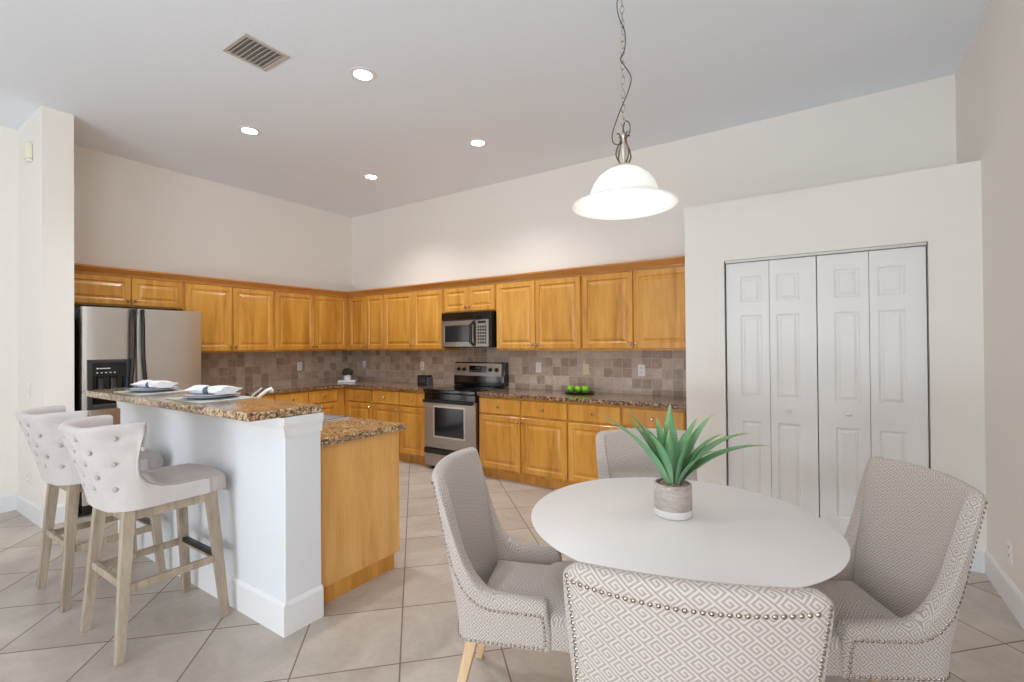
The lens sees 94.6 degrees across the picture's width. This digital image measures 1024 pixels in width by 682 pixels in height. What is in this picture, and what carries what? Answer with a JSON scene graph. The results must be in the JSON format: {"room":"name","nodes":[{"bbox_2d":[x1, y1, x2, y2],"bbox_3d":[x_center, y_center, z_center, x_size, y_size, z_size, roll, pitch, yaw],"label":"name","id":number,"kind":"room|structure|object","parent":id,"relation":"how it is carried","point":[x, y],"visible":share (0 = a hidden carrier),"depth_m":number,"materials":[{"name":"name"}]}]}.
{"room":"eat-in kitchen","nodes":[
{"label":"eat-in kitchen","id":0,"kind":"room"},
{"bbox_2d":[17,106,73,507],"bbox_3d":[-4.057,-0.200,4.107,0.770,3.400,0.195,-1,-1,33],"label":"wall","id":1,"kind":"structure","parent":0,"point":[45,184],"depth_m":3.92,"materials":[{"name":"white paint"}]},
{"bbox_2d":[22,142,32,163],"bbox_3d":[-4.081,-1.585,3.980,0.120,0.152,0.045,-1,-1,33],"label":"door chime","id":2,"kind":"object","parent":1,"relation":"attached to","point":[27,147],"visible":1,"depth_m":3.95,"materials":[{"name":"beige plastic"}]},
{"bbox_2d":[24,158,32,163],"bbox_3d":[-4.077,-1.520,3.984,0.100,0.022,0.035,-1,-1,33],"label":"grille","id":3,"kind":"object","parent":2,"relation":"attached to","point":[26,160],"depth_m":3.97,"materials":[{"name":"white plastic"}]},
{"bbox_2d":[27,471,29,485],"bbox_3d":[-4.103,1.169,4.011,0.072,0.116,0.010,-1,-1,33],"label":"wall outlet","id":4,"kind":"object","parent":1,"relation":"attached to","point":[28,473],"visible":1,"depth_m":4.00,"materials":[{"name":"white plastic"}]},
{"bbox_2d":[16,492,65,527],"bbox_3d":[-4.042,1.425,4.085,0.784,0.150,0.209,-1,-1,33],"label":"baseboard","id":5,"kind":"structure","parent":1,"relation":"attached to","point":[27,508],"depth_m":3.90,"materials":[{"name":"white paint"}]},
{"bbox_2d":[0,126,352,495],"bbox_3d":[-4.898,-0.197,3.641,0.120,3.400,8.720,-1,-1,33],"label":"wall","id":6,"kind":"structure","parent":0,"point":[129,214],"depth_m":5.20,"materials":[{"name":"white paint"}]},
{"bbox_2d":[0,493,15,512],"bbox_3d":[-5.793,1.424,2.132,0.014,0.150,4.981,-1,-1,33],"label":"baseboard","id":7,"kind":"structure","parent":6,"relation":"attached to","point":[7,502],"depth_m":4.17,"materials":[{"name":"white paint"}]},
{"bbox_2d":[74,272,182,309],"bbox_3d":[-3.901,-0.484,4.719,0.356,0.295,0.988,-1,-1,33],"label":"upper cabinet","id":8,"kind":"object","parent":6,"relation":"attached to","point":[90,289],"visible":0.92,"depth_m":4.63,"materials":[{"name":"brown wood"}]},
{"bbox_2d":[173,282,273,352],"bbox_3d":[-3.351,-0.249,5.547,0.356,0.763,0.998,-1,-1,33],"label":"upper cabinet","id":9,"kind":"object","parent":6,"relation":"attached to","point":[233,319],"visible":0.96,"depth_m":5.46,"materials":[{"name":"brown wood"}]},
{"bbox_2d":[201,350,352,387],"bbox_3d":[-3.114,0.361,6.211,0.010,0.448,2.438,-1,-1,33],"label":"backsplash","id":10,"kind":"structure","parent":6,"relation":"attached to","point":[235,369],"depth_m":6.17,"materials":[{"name":"tile"}]},
{"bbox_2d":[297,362,301,370],"bbox_3d":[-2.915,0.348,6.493,0.010,0.116,0.072,-1,-1,33],"label":"wall outlet","id":11,"kind":"object","parent":10,"relation":"attached to","point":[299,364],"visible":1,"depth_m":6.49,"materials":[{"name":"white plastic"}]},
{"bbox_2d":[274,290,348,351],"bbox_3d":[-2.770,-0.247,6.426,0.356,0.763,1.107,-1,-1,33],"label":"upper cabinet","id":12,"kind":"object","parent":6,"relation":"attached to","point":[302,321],"visible":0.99,"depth_m":6.29,"materials":[{"name":"brown wood"}]},
{"bbox_2d":[74,256,684,296],"bbox_3d":[-1.229,-0.693,4.213,4.747,0.072,3.087,-1,-1,33],"label":"crown molding","id":13,"kind":"structure","parent":6,"relation":"attached to","point":[672,261],"depth_m":5.08,"materials":[{"name":"brown wood"}]},
{"bbox_2d":[120,408,320,601],"bbox_3d":[-1.980,0.935,3.038,2.169,1.081,0.205,-1,-1,33],"label":"wall","id":14,"kind":"structure","parent":0,"point":[269,503],"depth_m":2.51,"materials":[{"name":"white paint"}]},
{"bbox_2d":[82,387,321,421],"bbox_3d":[-2.093,0.372,3.009,2.325,0.041,0.390,-1,-1,33],"label":"countertop","id":15,"kind":"structure","parent":14,"relation":"on","point":[252,409],"depth_m":2.55,"materials":[{"name":"brown stone"}]},
{"bbox_2d":[115,389,186,394],"bbox_3d":[-2.529,0.355,3.333,0.440,0.003,0.320,-1,-1,33],"label":"placemat","id":16,"kind":"object","parent":15,"relation":"on","point":[172,390],"visible":0.5,"depth_m":3.24,"materials":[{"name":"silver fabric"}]},
{"bbox_2d":[125,386,179,391],"bbox_3d":[-2.529,0.343,3.333,0.310,0.020,0.310,-1,-1,33],"label":"dinner plate","id":17,"kind":"object","parent":16,"relation":"on","point":[157,390],"visible":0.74,"depth_m":3.24,"materials":[{"name":"blue"}]},
{"bbox_2d":[129,386,175,389],"bbox_3d":[-2.529,0.335,3.333,0.268,0.018,0.268,-1,-1,33],"label":"salad plate","id":18,"kind":"object","parent":17,"relation":"on","point":[133,388],"visible":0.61,"depth_m":3.30,"materials":[{"name":"white ceramic"}]},
{"bbox_2d":[130,380,177,387],"bbox_3d":[-2.521,0.302,3.328,0.309,0.050,0.165,-1,0,28],"label":"napkin","id":19,"kind":"object","parent":18,"relation":"on","point":[160,384],"visible":0.99,"depth_m":3.28,"materials":[{"name":"white fabric"}]},
{"bbox_2d":[165,395,257,402],"bbox_3d":[-1.820,0.346,2.865,0.440,0.003,0.320,-1,-1,33],"label":"placemat","id":20,"kind":"object","parent":15,"relation":"on","point":[236,397],"visible":0.64,"depth_m":2.78,"materials":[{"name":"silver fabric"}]},
{"bbox_2d":[181,392,240,399],"bbox_3d":[-1.820,0.334,2.865,0.310,0.020,0.310,-1,-1,33],"label":"dinner plate","id":21,"kind":"object","parent":20,"relation":"on","point":[237,393],"visible":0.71,"depth_m":2.77,"materials":[{"name":"blue"}]},
{"bbox_2d":[185,392,236,396],"bbox_3d":[-1.820,0.326,2.865,0.268,0.018,0.268,-1,-1,33],"label":"salad plate","id":22,"kind":"object","parent":21,"relation":"on","point":[189,394],"visible":0.59,"depth_m":2.82,"materials":[{"name":"white ceramic"}]},
{"bbox_2d":[183,385,241,393],"bbox_3d":[-1.812,0.293,2.860,0.309,0.050,0.165,-1,0,21],"label":"napkin","id":23,"kind":"object","parent":22,"relation":"on","point":[223,389],"visible":0.98,"depth_m":2.83,"materials":[{"name":"white fabric"}]},
{"bbox_2d":[202,386,214,394],"bbox_3d":[-1.834,0.300,2.868,0.032,0.053,0.071,-1,0,21],"label":"napkin ring","id":24,"kind":"object","parent":23,"relation":"on","point":[204,390],"visible":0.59,"depth_m":2.84,"materials":[{"name":"grey"}]},
{"bbox_2d":[116,401,323,437],"bbox_3d":[-1.991,0.442,3.031,2.221,0.097,0.231,-1,-1,33],"label":"trim","id":25,"kind":"structure","parent":14,"relation":"attached to","point":[282,427],"depth_m":2.50,"materials":[{"name":"white paint"}]},
{"bbox_2d":[118,520,323,637],"bbox_3d":[-1.974,1.392,3.024,2.185,0.165,0.221,-1,-1,33],"label":"baseboard","id":26,"kind":"structure","parent":14,"relation":"attached to","point":[283,618],"depth_m":2.49,"materials":[{"name":"white paint"}]},
{"bbox_2d":[0,0,990,217],"bbox_3d":[-1.969,-1.984,1.782,7.096,0.100,8.840,-1,-1,33],"label":"ceiling","id":27,"kind":"structure","parent":0,"point":[151,82],"depth_m":3.44,"materials":[{"name":"white paint"}]},
{"bbox_2d":[237,126,261,135],"bbox_3d":[-2.387,-1.909,4.300,0.194,0.006,0.194,-1,-1,33],"label":"recessed light","id":28,"kind":"object","parent":27,"relation":"in","point":[247,130],"visible":1,"depth_m":4.29,"materials":[{"name":"grey"}]},
{"bbox_2d":[222,33,289,71],"bbox_3d":[-1.710,-1.918,3.159,0.296,0.016,0.296,-1,-1,33],"label":"ceiling vent","id":29,"kind":"object","parent":27,"relation":"in","point":[247,48],"visible":1,"depth_m":3.15,"materials":[{"name":"silver metal"}]},
{"bbox_2d":[349,67,376,81],"bbox_3d":[-1.079,-1.926,3.424,0.194,0.006,0.194,-1,-1,33],"label":"recessed light","id":30,"kind":"object","parent":27,"relation":"in","point":[362,74],"visible":1,"depth_m":3.42,"materials":[{"name":"white paint"}]},
{"bbox_2d":[362,174,379,179],"bbox_3d":[-1.639,-1.906,5.497,0.194,0.006,0.194,-1,-1,33],"label":"recessed light","id":31,"kind":"object","parent":27,"relation":"in","point":[366,176],"visible":1,"depth_m":5.48,"materials":[{"name":"grey"}]},
{"bbox_2d":[468,138,487,146],"bbox_3d":[-0.331,-1.924,4.594,0.194,0.006,0.194,-1,-1,33],"label":"recessed light","id":32,"kind":"object","parent":27,"relation":"in","point":[477,142],"visible":1,"depth_m":4.58,"materials":[{"name":"grey"}]},
{"bbox_2d":[572,0,678,219],"bbox_3d":[0.448,-1.249,1.921,0.418,1.408,0.418,0,0,-29],"label":"pendant lamp","id":33,"kind":"object","parent":27,"relation":"hanging from","point":[626,190],"visible":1,"depth_m":1.92,"materials":[{"name":"white glass"}]},
{"bbox_2d":[0,460,1023,681],"bbox_3d":[-1.941,1.515,1.756,7.096,0.100,8.840,-1,-1,33],"label":"floor","id":34,"kind":"structure","parent":0,"point":[401,624],"depth_m":2.39,"materials":[{"name":"tile"}]},
{"bbox_2d":[15,405,165,611],"bbox_3d":[-2.540,0.937,2.871,0.516,1.087,0.638,-1,-1,33],"label":"bar stool","id":35,"kind":"object","parent":34,"relation":"on","point":[39,425],"visible":0.52,"depth_m":2.64,"materials":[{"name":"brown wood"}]},
{"bbox_2d":[74,306,200,514],"bbox_3d":[-3.674,0.598,4.574,0.817,1.775,0.924,-1,-1,33],"label":"refrigerator","id":36,"kind":"object","parent":34,"relation":"on","point":[114,347],"visible":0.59,"depth_m":4.25,"materials":[{"name":"silver metal"}]},
{"bbox_2d":[58,415,229,665],"bbox_3d":[-1.879,0.928,2.435,0.516,1.087,0.638,-1,-1,33],"label":"bar stool","id":37,"kind":"object","parent":34,"relation":"on","point":[105,456],"visible":1,"depth_m":2.27,"materials":[{"name":"beige fabric"}]},
{"bbox_2d":[250,393,273,399],"bbox_3d":[-3.272,1.060,5.377,0.646,0.885,0.853,-1,-1,33],"label":"base cabinet","id":38,"kind":"object","parent":34,"relation":"on","point":[265,396],"visible":0.02,"depth_m":5.51,"materials":[{"name":"brown wood"}]},
{"bbox_2d":[236,379,449,395],"bbox_3d":[-2.233,0.592,5.637,2.105,0.037,2.442,-1,-1,33],"label":"countertop","id":39,"kind":"structure","parent":38,"relation":"on","point":[371,384],"depth_m":6.04,"materials":[{"name":"brown stone"}]},
{"bbox_2d":[338,379,356,382],"bbox_3d":[-2.326,0.566,6.686,0.240,0.030,0.170,0,0,-8],"label":"serving board","id":40,"kind":"object","parent":39,"relation":"on","point":[352,380],"visible":0.99,"depth_m":6.61,"materials":[{"name":"white"}]},
{"bbox_2d":[342,368,352,379],"bbox_3d":[-2.328,0.466,6.687,0.158,0.168,0.161,-1,-1,33],"label":"potted plant","id":41,"kind":"object","parent":40,"relation":"on","point":[347,372],"visible":1,"depth_m":6.64,"materials":[{"name":"white plant"}]},
{"bbox_2d":[417,375,432,385],"bbox_3d":[-1.094,0.498,5.951,0.175,0.135,0.110,-1,0,27],"label":"clock","id":42,"kind":"object","parent":39,"relation":"on","point":[422,380],"visible":1,"depth_m":5.91,"materials":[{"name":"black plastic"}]},
{"bbox_2d":[274,387,344,414],"bbox_3d":[-2.766,1.062,6.144,0.646,0.885,0.984,-1,-1,33],"label":"base cabinet","id":43,"kind":"object","parent":34,"relation":"on","point":[332,400],"visible":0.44,"depth_m":6.11,"materials":[{"name":"brown wood"}]},
{"bbox_2d":[345,387,372,418],"bbox_3d":[-1.879,1.057,6.478,0.558,0.885,0.646,-1,-1,33],"label":"base cabinet","id":44,"kind":"object","parent":34,"relation":"on","point":[358,401],"visible":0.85,"depth_m":6.22,"materials":[{"name":"brown wood"}]},
{"bbox_2d":[321,431,399,603],"bbox_3d":[-1.755,1.034,3.404,2.040,0.884,0.648,-1,-1,33],"label":"base cabinet","id":45,"kind":"object","parent":34,"relation":"on","point":[360,523],"visible":0.3,"depth_m":2.82,"materials":[{"name":"brown wood"}]},
{"bbox_2d":[320,417,405,446],"bbox_3d":[-1.754,0.572,3.410,2.105,0.037,0.657,-1,-1,33],"label":"countertop","id":46,"kind":"structure","parent":45,"relation":"on","point":[353,428],"depth_m":2.94,"materials":[{"name":"brown stone"}]},
{"bbox_2d":[251,387,273,397],"bbox_3d":[-1.721,0.435,3.229,0.066,0.234,0.181,-1,0,26],"label":"faucet","id":47,"kind":"object","parent":46,"relation":"on","point":[270,389],"visible":0.24,"depth_m":3.24,"materials":[{"name":"silver metal"}]},
{"bbox_2d":[323,412,351,421],"bbox_3d":[-1.579,0.631,3.406,0.748,0.180,0.492,-1,-1,33],"label":"sink","id":48,"kind":"object","parent":46,"relation":"in","point":[327,416],"visible":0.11,"depth_m":3.46,"materials":[{"name":"silver metal"}]},
{"bbox_2d":[372,389,430,465],"bbox_3d":[-1.252,1.049,6.064,0.942,0.885,0.646,-1,-1,33],"label":"base cabinet","id":49,"kind":"object","parent":34,"relation":"on","point":[398,406],"visible":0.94,"depth_m":5.75,"materials":[{"name":"brown wood"}]},
{"bbox_2d":[422,362,508,467],"bbox_3d":[-0.547,0.871,5.558,0.772,1.222,0.689,-1,-1,33],"label":"stove","id":50,"kind":"object","parent":34,"relation":"on","point":[451,412],"visible":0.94,"depth_m":5.39,"materials":[{"name":"silver metal"}]},
{"bbox_2d":[423,385,503,394],"bbox_3d":[-0.562,0.569,5.542,0.772,0.042,0.565,-1,-1,33],"label":"cooktop","id":51,"kind":"object","parent":50,"relation":"in","point":[451,389],"depth_m":5.44,"materials":[{"name":"black glass"}]},
{"bbox_2d":[431,447,577,681],"bbox_3d":[0.020,0.971,1.943,0.646,0.966,0.548,-1,0,12],"label":"dining chair","id":52,"kind":"object","parent":34,"relation":"on","point":[509,592],"visible":0.92,"depth_m":1.78,"materials":[{"name":"grey fabric"}]},
{"bbox_2d":[479,396,571,488],"bbox_3d":[0.246,1.030,5.075,1.072,0.885,0.646,-1,-1,33],"label":"base cabinet","id":53,"kind":"object","parent":34,"relation":"on","point":[521,440],"visible":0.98,"depth_m":4.81,"materials":[{"name":"brown wood"}]},
{"bbox_2d":[568,402,686,484],"bbox_3d":[1.150,1.018,4.477,1.093,0.885,0.646,-1,-1,33],"label":"base cabinet","id":54,"kind":"object","parent":34,"relation":"on","point":[584,423],"visible":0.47,"depth_m":4.39,"materials":[{"name":"brown wood"}]},
{"bbox_2d":[477,388,685,408],"bbox_3d":[0.704,0.562,4.779,2.178,0.037,0.637,-1,-1,33],"label":"countertop","id":55,"kind":"structure","parent":54,"relation":"on","point":[657,401],"depth_m":4.57,"materials":[{"name":"brown stone"}]},
{"bbox_2d":[565,390,594,393],"bbox_3d":[0.705,0.536,4.924,0.320,0.014,0.320,-1,-1,33],"label":"fruit tray","id":56,"kind":"object","parent":55,"relation":"on","point":[574,391],"visible":0.78,"depth_m":4.91,"materials":[{"name":"black plastic"}]},
{"bbox_2d":[567,385,573,391],"bbox_3d":[0.618,0.497,4.975,0.078,0.079,0.078,-1,-1,33],"label":"apple","id":57,"kind":"object","parent":56,"relation":"on","point":[570,388],"visible":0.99,"depth_m":4.95,"materials":[{"name":"green food"}]},
{"bbox_2d":[575,386,581,391],"bbox_3d":[0.695,0.497,4.937,0.077,0.078,0.077,0,0,-24],"label":"apple","id":58,"kind":"object","parent":56,"relation":"on","point":[577,388],"visible":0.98,"depth_m":4.91,"materials":[{"name":"green food"}]},
{"bbox_2d":[582,385,589,392],"bbox_3d":[0.761,0.494,4.879,0.082,0.082,0.082,-1,0,9],"label":"apple","id":59,"kind":"object","parent":56,"relation":"on","point":[585,389],"visible":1,"depth_m":4.85,"materials":[{"name":"green food"}]},
{"bbox_2d":[596,428,697,480],"bbox_3d":[0.726,0.968,2.347,0.548,0.966,0.646,0,0,0],"label":"dining chair","id":60,"kind":"object","parent":34,"relation":"on","point":[618,454],"visible":0.14,"depth_m":2.58,"materials":[{"name":"grey fabric"}]},
{"bbox_2d":[531,477,850,587],"bbox_3d":[0.650,1.073,1.880,1.140,0.744,1.140,-1,-1,33],"label":"dining table","id":61,"kind":"object","parent":34,"relation":"on","point":[733,535],"visible":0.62,"depth_m":1.71,"materials":[{"name":"white paint"}]},
{"bbox_2d":[597,404,768,520],"bbox_3d":[0.682,0.477,1.946,0.670,0.446,0.242,0,0,2],"label":"aloe plant","id":62,"kind":"object","parent":61,"relation":"on","point":[674,460],"visible":1,"depth_m":1.89,"materials":[{"name":"green plant"}]},
{"bbox_2d":[563,561,834,681],"bbox_3d":[0.445,0.962,1.225,0.548,0.966,0.646,-1,0,16],"label":"dining chair","id":63,"kind":"object","parent":34,"relation":"on","point":[623,625],"visible":1,"depth_m":0.94,"materials":[{"name":"grey fabric"}]},
{"bbox_2d":[804,457,987,681],"bbox_3d":[1.257,0.959,1.768,0.646,0.966,0.548,0,0,4],"label":"dining chair","id":64,"kind":"object","parent":34,"relation":"on","point":[912,531],"visible":0.69,"depth_m":1.65,"materials":[{"name":"grey fabric"}]},
{"bbox_2d":[352,74,955,514],"bbox_3d":[0.448,-0.227,5.407,7.096,3.400,0.120,-1,-1,33],"label":"wall","id":65,"kind":"structure","parent":0,"point":[527,224],"depth_m":4.71,"materials":[{"name":"white paint"}]},
{"bbox_2d":[348,294,384,349],"bbox_3d":[-1.969,-0.251,6.714,0.757,0.763,0.356,-1,-1,33],"label":"upper cabinet","id":66,"kind":"object","parent":65,"relation":"attached to","point":[366,313],"visible":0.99,"depth_m":6.57,"materials":[{"name":"brown wood"}]},
{"bbox_2d":[384,288,459,349],"bbox_3d":[-1.209,-0.261,6.212,1.064,0.763,0.356,-1,-1,33],"label":"upper cabinet","id":67,"kind":"object","parent":65,"relation":"attached to","point":[412,319],"visible":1,"depth_m":6.06,"materials":[{"name":"brown wood"}]},
{"bbox_2d":[444,283,495,312],"bbox_3d":[-0.437,-0.498,5.703,0.789,0.310,0.356,-1,-1,33],"label":"upper cabinet","id":68,"kind":"object","parent":65,"relation":"attached to","point":[475,298],"visible":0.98,"depth_m":5.56,"materials":[{"name":"brown wood"}]},
{"bbox_2d":[441,311,496,347],"bbox_3d":[-0.460,-0.130,5.650,0.737,0.413,0.447,-1,-1,33],"label":"microwave","id":69,"kind":"object","parent":68,"relation":"attached to","point":[478,329],"visible":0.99,"depth_m":5.47,"materials":[{"name":"silver plastic"}]},
{"bbox_2d":[352,348,685,396],"bbox_3d":[-0.324,0.321,5.836,5.058,0.477,0.010,-1,-1,33],"label":"backsplash","id":70,"kind":"structure","parent":65,"relation":"attached to","point":[610,371],"depth_m":5.32,"materials":[{"name":"tile"}]},
{"bbox_2d":[420,362,423,369],"bbox_3d":[-1.219,0.339,6.415,0.072,0.116,0.010,-1,-1,33],"label":"wall outlet","id":71,"kind":"object","parent":70,"relation":"attached to","point":[421,363],"visible":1,"depth_m":6.41,"materials":[{"name":"white plastic"}]},
{"bbox_2d":[536,362,540,372],"bbox_3d":[0.303,0.302,5.409,0.072,0.116,0.010,-1,-1,33],"label":"light switch","id":72,"kind":"object","parent":70,"relation":"attached to","point":[538,364],"visible":1,"depth_m":5.40,"materials":[{"name":"white plastic"}]},
{"bbox_2d":[583,364,588,374],"bbox_3d":[0.796,0.303,5.084,0.072,0.116,0.010,-1,-1,33],"label":"light switch","id":73,"kind":"object","parent":70,"relation":"attached to","point":[585,366],"visible":1,"depth_m":5.08,"materials":[{"name":"beige plastic"}]},
{"bbox_2d":[638,365,644,375],"bbox_3d":[1.300,0.296,4.750,0.072,0.116,0.010,-1,-1,33],"label":"wall outlet","id":74,"kind":"object","parent":70,"relation":"attached to","point":[641,368],"visible":1,"depth_m":4.75,"materials":[{"name":"white plastic"}]},
{"bbox_2d":[496,275,582,349],"bbox_3d":[0.339,-0.281,5.190,1.063,0.763,0.356,-1,-1,33],"label":"upper cabinet","id":75,"kind":"object","parent":65,"relation":"attached to","point":[537,314],"visible":1,"depth_m":5.04,"materials":[{"name":"brown wood"}]},
{"bbox_2d":[582,265,685,349],"bbox_3d":[1.229,-0.293,4.602,1.070,0.763,0.356,-1,-1,33],"label":"upper cabinet","id":76,"kind":"object","parent":65,"relation":"attached to","point":[641,309],"visible":0.97,"depth_m":4.47,"materials":[{"name":"brown wood"}]},
{"bbox_2d":[684,160,986,548],"bbox_3d":[2.359,0.166,3.687,1.781,2.558,0.643,-1,-1,33],"label":"wall","id":77,"kind":"structure","parent":0,"point":[942,205],"depth_m":3.17,"materials":[{"name":"white paint"}]},
{"bbox_2d":[726,256,818,516],"bbox_3d":[1.960,0.402,3.587,0.600,2.030,0.062,-1,-1,33],"label":"door","id":78,"kind":"structure","parent":77,"relation":"in","point":[775,342],"depth_m":3.57,"materials":[{"name":"white paint"}]},
{"bbox_2d":[725,242,926,263],"bbox_3d":[2.201,-0.629,3.425,1.213,0.019,0.030,-1,-1,33],"label":"trim","id":79,"kind":"structure","parent":77,"relation":"attached to","point":[920,243],"depth_m":3.36,"materials":[{"name":"silver metal"}]},
{"bbox_2d":[722,239,933,485],"bbox_3d":[2.203,0.395,3.407,1.249,2.097,0.014,-1,-1,33],"label":"trim","id":80,"kind":"structure","parent":77,"relation":"attached to","point":[927,240],"depth_m":3.17,"materials":[{"name":"white paint"}]},
{"bbox_2d":[817,246,928,536],"bbox_3d":[2.466,0.396,3.253,0.600,2.030,0.062,-1,-1,33],"label":"door","id":81,"kind":"structure","parent":77,"relation":"in","point":[888,306],"depth_m":3.26,"materials":[{"name":"white paint"}]},
{"bbox_2d":[969,547,986,573],"bbox_3d":[2.187,1.369,3.404,1.781,0.150,0.014,-1,-1,33],"label":"baseboard","id":82,"kind":"structure","parent":77,"relation":"attached to","point":[978,565],"depth_m":2.93,"materials":[{"name":"white paint"}]},
{"bbox_2d":[955,0,1023,594],"bbox_3d":[0.922,-0.273,-0.204,0.120,3.400,8.720,-1,-1,33],"label":"wall","id":83,"kind":"structure","parent":0,"point":[989,78],"depth_m":2.63,"materials":[{"name":"white paint"}]},
{"bbox_2d":[985,550,1023,628],"bbox_3d":[0.732,1.353,-0.403,0.014,0.150,7.943,-1,-1,33],"label":"baseboard","id":84,"kind":"structure","parent":83,"relation":"attached to","point":[1011,595],"depth_m":2.58,"materials":[{"name":"white paint"}]},
{"bbox_2d":[1007,539,1012,564],"bbox_3d":[2.675,1.134,2.542,0.010,0.116,0.072,-1,-1,33],"label":"wall outlet","id":85,"kind":"object","parent":83,"relation":"attached to","point":[1009,544],"visible":1,"depth_m":2.53,"materials":[{"name":"white plastic"}]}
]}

